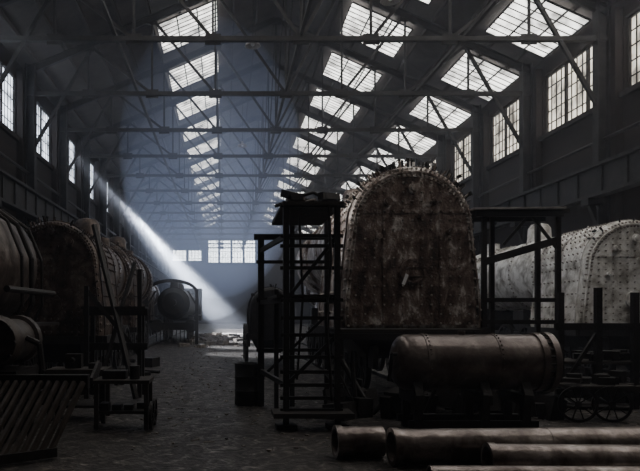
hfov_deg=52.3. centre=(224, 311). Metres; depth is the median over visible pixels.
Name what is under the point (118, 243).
boiler
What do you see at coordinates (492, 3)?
roof
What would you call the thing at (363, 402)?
heap
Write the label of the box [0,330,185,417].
track
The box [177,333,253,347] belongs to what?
heap
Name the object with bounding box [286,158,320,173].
skylight
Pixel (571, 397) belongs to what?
rubble
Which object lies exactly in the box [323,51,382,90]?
skylight
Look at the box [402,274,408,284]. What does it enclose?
paint
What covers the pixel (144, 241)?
roof truss
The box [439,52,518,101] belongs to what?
skylight
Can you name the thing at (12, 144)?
wall
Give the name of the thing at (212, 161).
skylight
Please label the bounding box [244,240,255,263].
window
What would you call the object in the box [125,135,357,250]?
roof truss
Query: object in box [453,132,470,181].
window
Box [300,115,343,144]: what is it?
skylight
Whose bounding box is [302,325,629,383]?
track
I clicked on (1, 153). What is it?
pipe
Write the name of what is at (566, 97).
window
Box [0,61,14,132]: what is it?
window
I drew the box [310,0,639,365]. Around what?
wall
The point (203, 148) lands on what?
skylight
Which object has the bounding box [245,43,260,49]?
pendant lamp
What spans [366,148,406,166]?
skylight
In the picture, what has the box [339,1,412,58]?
skylight
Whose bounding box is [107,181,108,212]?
window
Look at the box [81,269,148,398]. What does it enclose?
trestle
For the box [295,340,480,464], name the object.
track
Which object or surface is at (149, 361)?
heap
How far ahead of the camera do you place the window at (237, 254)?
109.75 m
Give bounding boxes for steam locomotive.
[0,209,89,464]
[150,282,201,341]
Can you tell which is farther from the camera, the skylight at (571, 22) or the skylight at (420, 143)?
the skylight at (420, 143)
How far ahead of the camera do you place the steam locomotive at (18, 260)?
9.32 m
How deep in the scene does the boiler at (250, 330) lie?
23.00 m
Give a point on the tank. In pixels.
(529, 363)
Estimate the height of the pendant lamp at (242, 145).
3.820 m
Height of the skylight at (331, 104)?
1.420 m
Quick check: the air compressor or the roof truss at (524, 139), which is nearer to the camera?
the air compressor
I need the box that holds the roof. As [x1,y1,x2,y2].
[99,0,498,250]
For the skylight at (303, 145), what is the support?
attached to the ceiling
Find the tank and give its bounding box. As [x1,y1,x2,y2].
[387,331,562,428]
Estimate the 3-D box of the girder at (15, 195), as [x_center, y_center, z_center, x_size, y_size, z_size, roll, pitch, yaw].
[-8.934,-4.366,45.750,0.718,2.407,128.100,0,0,0]
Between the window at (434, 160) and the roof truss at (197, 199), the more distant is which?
the roof truss at (197, 199)
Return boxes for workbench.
[45,353,111,420]
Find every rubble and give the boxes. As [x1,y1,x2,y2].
[131,345,324,453]
[532,397,639,424]
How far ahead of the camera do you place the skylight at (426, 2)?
29.19 m
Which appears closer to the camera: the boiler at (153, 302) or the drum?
the drum
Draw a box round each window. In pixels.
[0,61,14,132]
[37,103,49,161]
[68,137,75,184]
[90,162,93,199]
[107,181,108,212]
[172,250,186,261]
[188,250,201,261]
[208,240,218,263]
[219,240,230,263]
[231,240,243,263]
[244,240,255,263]
[429,158,435,171]
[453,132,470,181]
[492,97,518,162]
[546,44,591,132]
[628,9,639,86]
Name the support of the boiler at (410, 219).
on the track at (296, 353)
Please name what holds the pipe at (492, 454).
on the floor
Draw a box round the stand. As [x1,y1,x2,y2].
[554,288,639,408]
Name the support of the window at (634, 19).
in the wall at (576, 133)
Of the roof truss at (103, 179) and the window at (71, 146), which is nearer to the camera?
the window at (71, 146)
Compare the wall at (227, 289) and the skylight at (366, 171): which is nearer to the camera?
the skylight at (366, 171)
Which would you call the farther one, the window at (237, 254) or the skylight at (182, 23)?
the window at (237, 254)
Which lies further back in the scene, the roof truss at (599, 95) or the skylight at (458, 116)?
the skylight at (458, 116)
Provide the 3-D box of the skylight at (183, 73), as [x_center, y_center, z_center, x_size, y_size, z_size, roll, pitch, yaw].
[-1.900,-14.864,39.650,3.060,1.346,3.700,0,0,0]
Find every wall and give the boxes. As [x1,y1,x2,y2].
[0,43,169,320]
[169,214,309,323]
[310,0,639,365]
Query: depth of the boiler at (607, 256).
19.08 m
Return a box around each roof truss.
[0,0,610,364]
[24,0,533,329]
[58,17,481,254]
[82,59,444,217]
[100,96,416,235]
[114,115,378,236]
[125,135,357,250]
[134,151,343,255]
[142,165,317,260]
[148,177,320,264]
[153,186,315,318]
[158,194,314,319]
[162,201,310,317]
[166,208,313,307]
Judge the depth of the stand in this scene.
13.15 m
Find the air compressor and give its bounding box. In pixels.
[0,315,45,443]
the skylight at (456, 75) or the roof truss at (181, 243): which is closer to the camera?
the skylight at (456, 75)
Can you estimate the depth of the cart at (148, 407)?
10.91 m
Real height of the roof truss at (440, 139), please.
18.852 m
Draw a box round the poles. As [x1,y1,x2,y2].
[91,224,138,398]
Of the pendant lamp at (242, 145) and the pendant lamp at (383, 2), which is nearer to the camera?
the pendant lamp at (383, 2)
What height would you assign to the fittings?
0.405 m
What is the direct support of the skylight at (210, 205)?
attached to the ceiling
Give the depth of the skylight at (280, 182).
76.13 m
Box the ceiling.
[0,0,617,242]
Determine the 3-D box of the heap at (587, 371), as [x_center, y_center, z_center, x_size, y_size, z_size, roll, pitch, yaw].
[9.053,1.836,19.127,6.683,0.329,14.703,0,0,0]
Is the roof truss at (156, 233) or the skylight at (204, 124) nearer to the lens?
the skylight at (204, 124)
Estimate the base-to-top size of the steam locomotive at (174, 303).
4.120 m
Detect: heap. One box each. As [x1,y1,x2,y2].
[0,357,159,404]
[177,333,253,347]
[322,359,567,420]
[518,366,629,410]
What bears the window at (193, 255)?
in the wall at (227, 289)
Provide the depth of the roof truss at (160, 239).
91.45 m
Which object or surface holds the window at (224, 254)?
in the wall at (227, 289)
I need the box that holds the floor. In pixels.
[0,324,639,470]
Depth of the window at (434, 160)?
46.53 m
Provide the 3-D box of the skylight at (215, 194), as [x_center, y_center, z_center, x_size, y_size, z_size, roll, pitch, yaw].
[-1.900,-14.864,82.350,3.060,1.346,3.700,0,0,0]
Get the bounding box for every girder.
[0,168,172,289]
[472,145,639,255]
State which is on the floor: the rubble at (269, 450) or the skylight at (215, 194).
the rubble at (269, 450)
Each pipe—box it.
[0,151,170,290]
[331,425,385,458]
[385,426,639,465]
[426,465,639,470]
[466,121,639,201]
[481,442,639,465]
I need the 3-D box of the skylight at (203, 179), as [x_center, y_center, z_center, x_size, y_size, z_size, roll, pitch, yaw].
[-1.900,-14.864,70.150,3.060,1.346,3.700,0,0,0]
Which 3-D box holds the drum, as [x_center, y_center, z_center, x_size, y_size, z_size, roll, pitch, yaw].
[0.489,1.550,13.800,0.570,0.900,0.570,0,0,0]
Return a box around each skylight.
[156,0,217,54]
[167,50,218,90]
[176,88,219,120]
[182,116,220,142]
[187,138,220,159]
[191,158,217,173]
[193,169,221,185]
[196,181,221,194]
[199,193,219,201]
[200,200,219,210]
[274,192,285,199]
[277,181,304,193]
[281,169,311,187]
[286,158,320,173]
[292,137,330,161]
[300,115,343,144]
[309,88,360,123]
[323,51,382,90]
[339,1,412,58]
[340,181,358,188]
[353,166,374,180]
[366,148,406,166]
[384,125,435,153]
[408,96,470,127]
[416,0,432,5]
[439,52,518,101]
[484,0,591,58]
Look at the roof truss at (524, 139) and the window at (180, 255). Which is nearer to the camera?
the roof truss at (524, 139)
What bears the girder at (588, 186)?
attached to the wall at (576, 133)
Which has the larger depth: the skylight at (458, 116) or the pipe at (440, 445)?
the skylight at (458, 116)
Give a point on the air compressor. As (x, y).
(21, 338)
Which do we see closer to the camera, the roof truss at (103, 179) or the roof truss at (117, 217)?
the roof truss at (103, 179)
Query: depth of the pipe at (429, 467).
7.18 m
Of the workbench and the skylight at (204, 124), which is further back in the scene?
the skylight at (204, 124)
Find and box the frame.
[145,279,197,343]
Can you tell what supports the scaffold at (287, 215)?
on the floor
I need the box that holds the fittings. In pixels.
[274,189,339,214]
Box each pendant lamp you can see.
[237,96,246,147]
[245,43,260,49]
[380,0,400,5]
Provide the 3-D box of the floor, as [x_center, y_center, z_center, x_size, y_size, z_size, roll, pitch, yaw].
[2.550,2.150,45.750,26.700,0.300,130.100,0,0,0]
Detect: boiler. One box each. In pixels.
[12,216,132,376]
[101,236,152,354]
[142,285,159,335]
[243,284,295,361]
[296,158,489,388]
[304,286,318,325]
[476,217,639,370]
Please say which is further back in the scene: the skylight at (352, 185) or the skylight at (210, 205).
the skylight at (210, 205)
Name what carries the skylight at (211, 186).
attached to the ceiling
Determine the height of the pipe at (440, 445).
0.490 m
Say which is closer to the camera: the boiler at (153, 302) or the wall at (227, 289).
the boiler at (153, 302)
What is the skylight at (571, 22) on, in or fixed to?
attached to the ceiling
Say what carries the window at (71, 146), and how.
in the wall at (12, 144)
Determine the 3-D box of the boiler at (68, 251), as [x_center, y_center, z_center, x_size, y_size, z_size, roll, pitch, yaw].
[-4.350,-0.535,19.580,2.800,4.870,7.480,0,0,0]
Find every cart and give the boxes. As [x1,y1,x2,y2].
[90,360,156,429]
[554,370,639,422]
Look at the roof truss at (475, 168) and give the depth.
36.56 m
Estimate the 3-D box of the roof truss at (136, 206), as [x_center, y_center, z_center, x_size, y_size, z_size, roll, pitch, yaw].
[2.552,-7.426,67.100,24.232,18.852,0.400,0,0,0]
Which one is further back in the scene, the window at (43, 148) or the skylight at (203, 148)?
the skylight at (203, 148)
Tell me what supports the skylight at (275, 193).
attached to the ceiling
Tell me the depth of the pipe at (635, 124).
27.19 m
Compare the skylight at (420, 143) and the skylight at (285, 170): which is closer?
the skylight at (420, 143)
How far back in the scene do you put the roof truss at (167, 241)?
103.66 m
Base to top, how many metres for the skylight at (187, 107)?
1.346 m
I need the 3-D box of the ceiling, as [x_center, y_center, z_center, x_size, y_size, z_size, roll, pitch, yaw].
[2.550,-14.487,45.750,25.700,5.825,128.100,0,0,0]
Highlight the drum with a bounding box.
[235,362,257,406]
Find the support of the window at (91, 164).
in the wall at (12, 144)
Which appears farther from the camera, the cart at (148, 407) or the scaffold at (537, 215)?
the scaffold at (537, 215)
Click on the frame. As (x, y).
(147, 300)
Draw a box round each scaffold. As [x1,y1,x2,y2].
[254,201,483,429]
[470,206,569,396]
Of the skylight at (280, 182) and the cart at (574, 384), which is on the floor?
the cart at (574, 384)
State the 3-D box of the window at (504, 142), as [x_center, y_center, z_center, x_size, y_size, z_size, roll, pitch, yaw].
[15.100,-9.600,33.550,0.128,2.920,5.228,0,0,0]
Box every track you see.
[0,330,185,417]
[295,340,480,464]
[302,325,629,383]
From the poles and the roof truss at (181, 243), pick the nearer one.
the poles
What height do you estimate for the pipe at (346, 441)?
0.450 m
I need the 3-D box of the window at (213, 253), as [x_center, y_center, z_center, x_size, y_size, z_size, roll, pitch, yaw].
[-2.000,-10.350,109.690,1.992,4.080,0.192,0,0,0]
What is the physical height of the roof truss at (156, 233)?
18.852 m

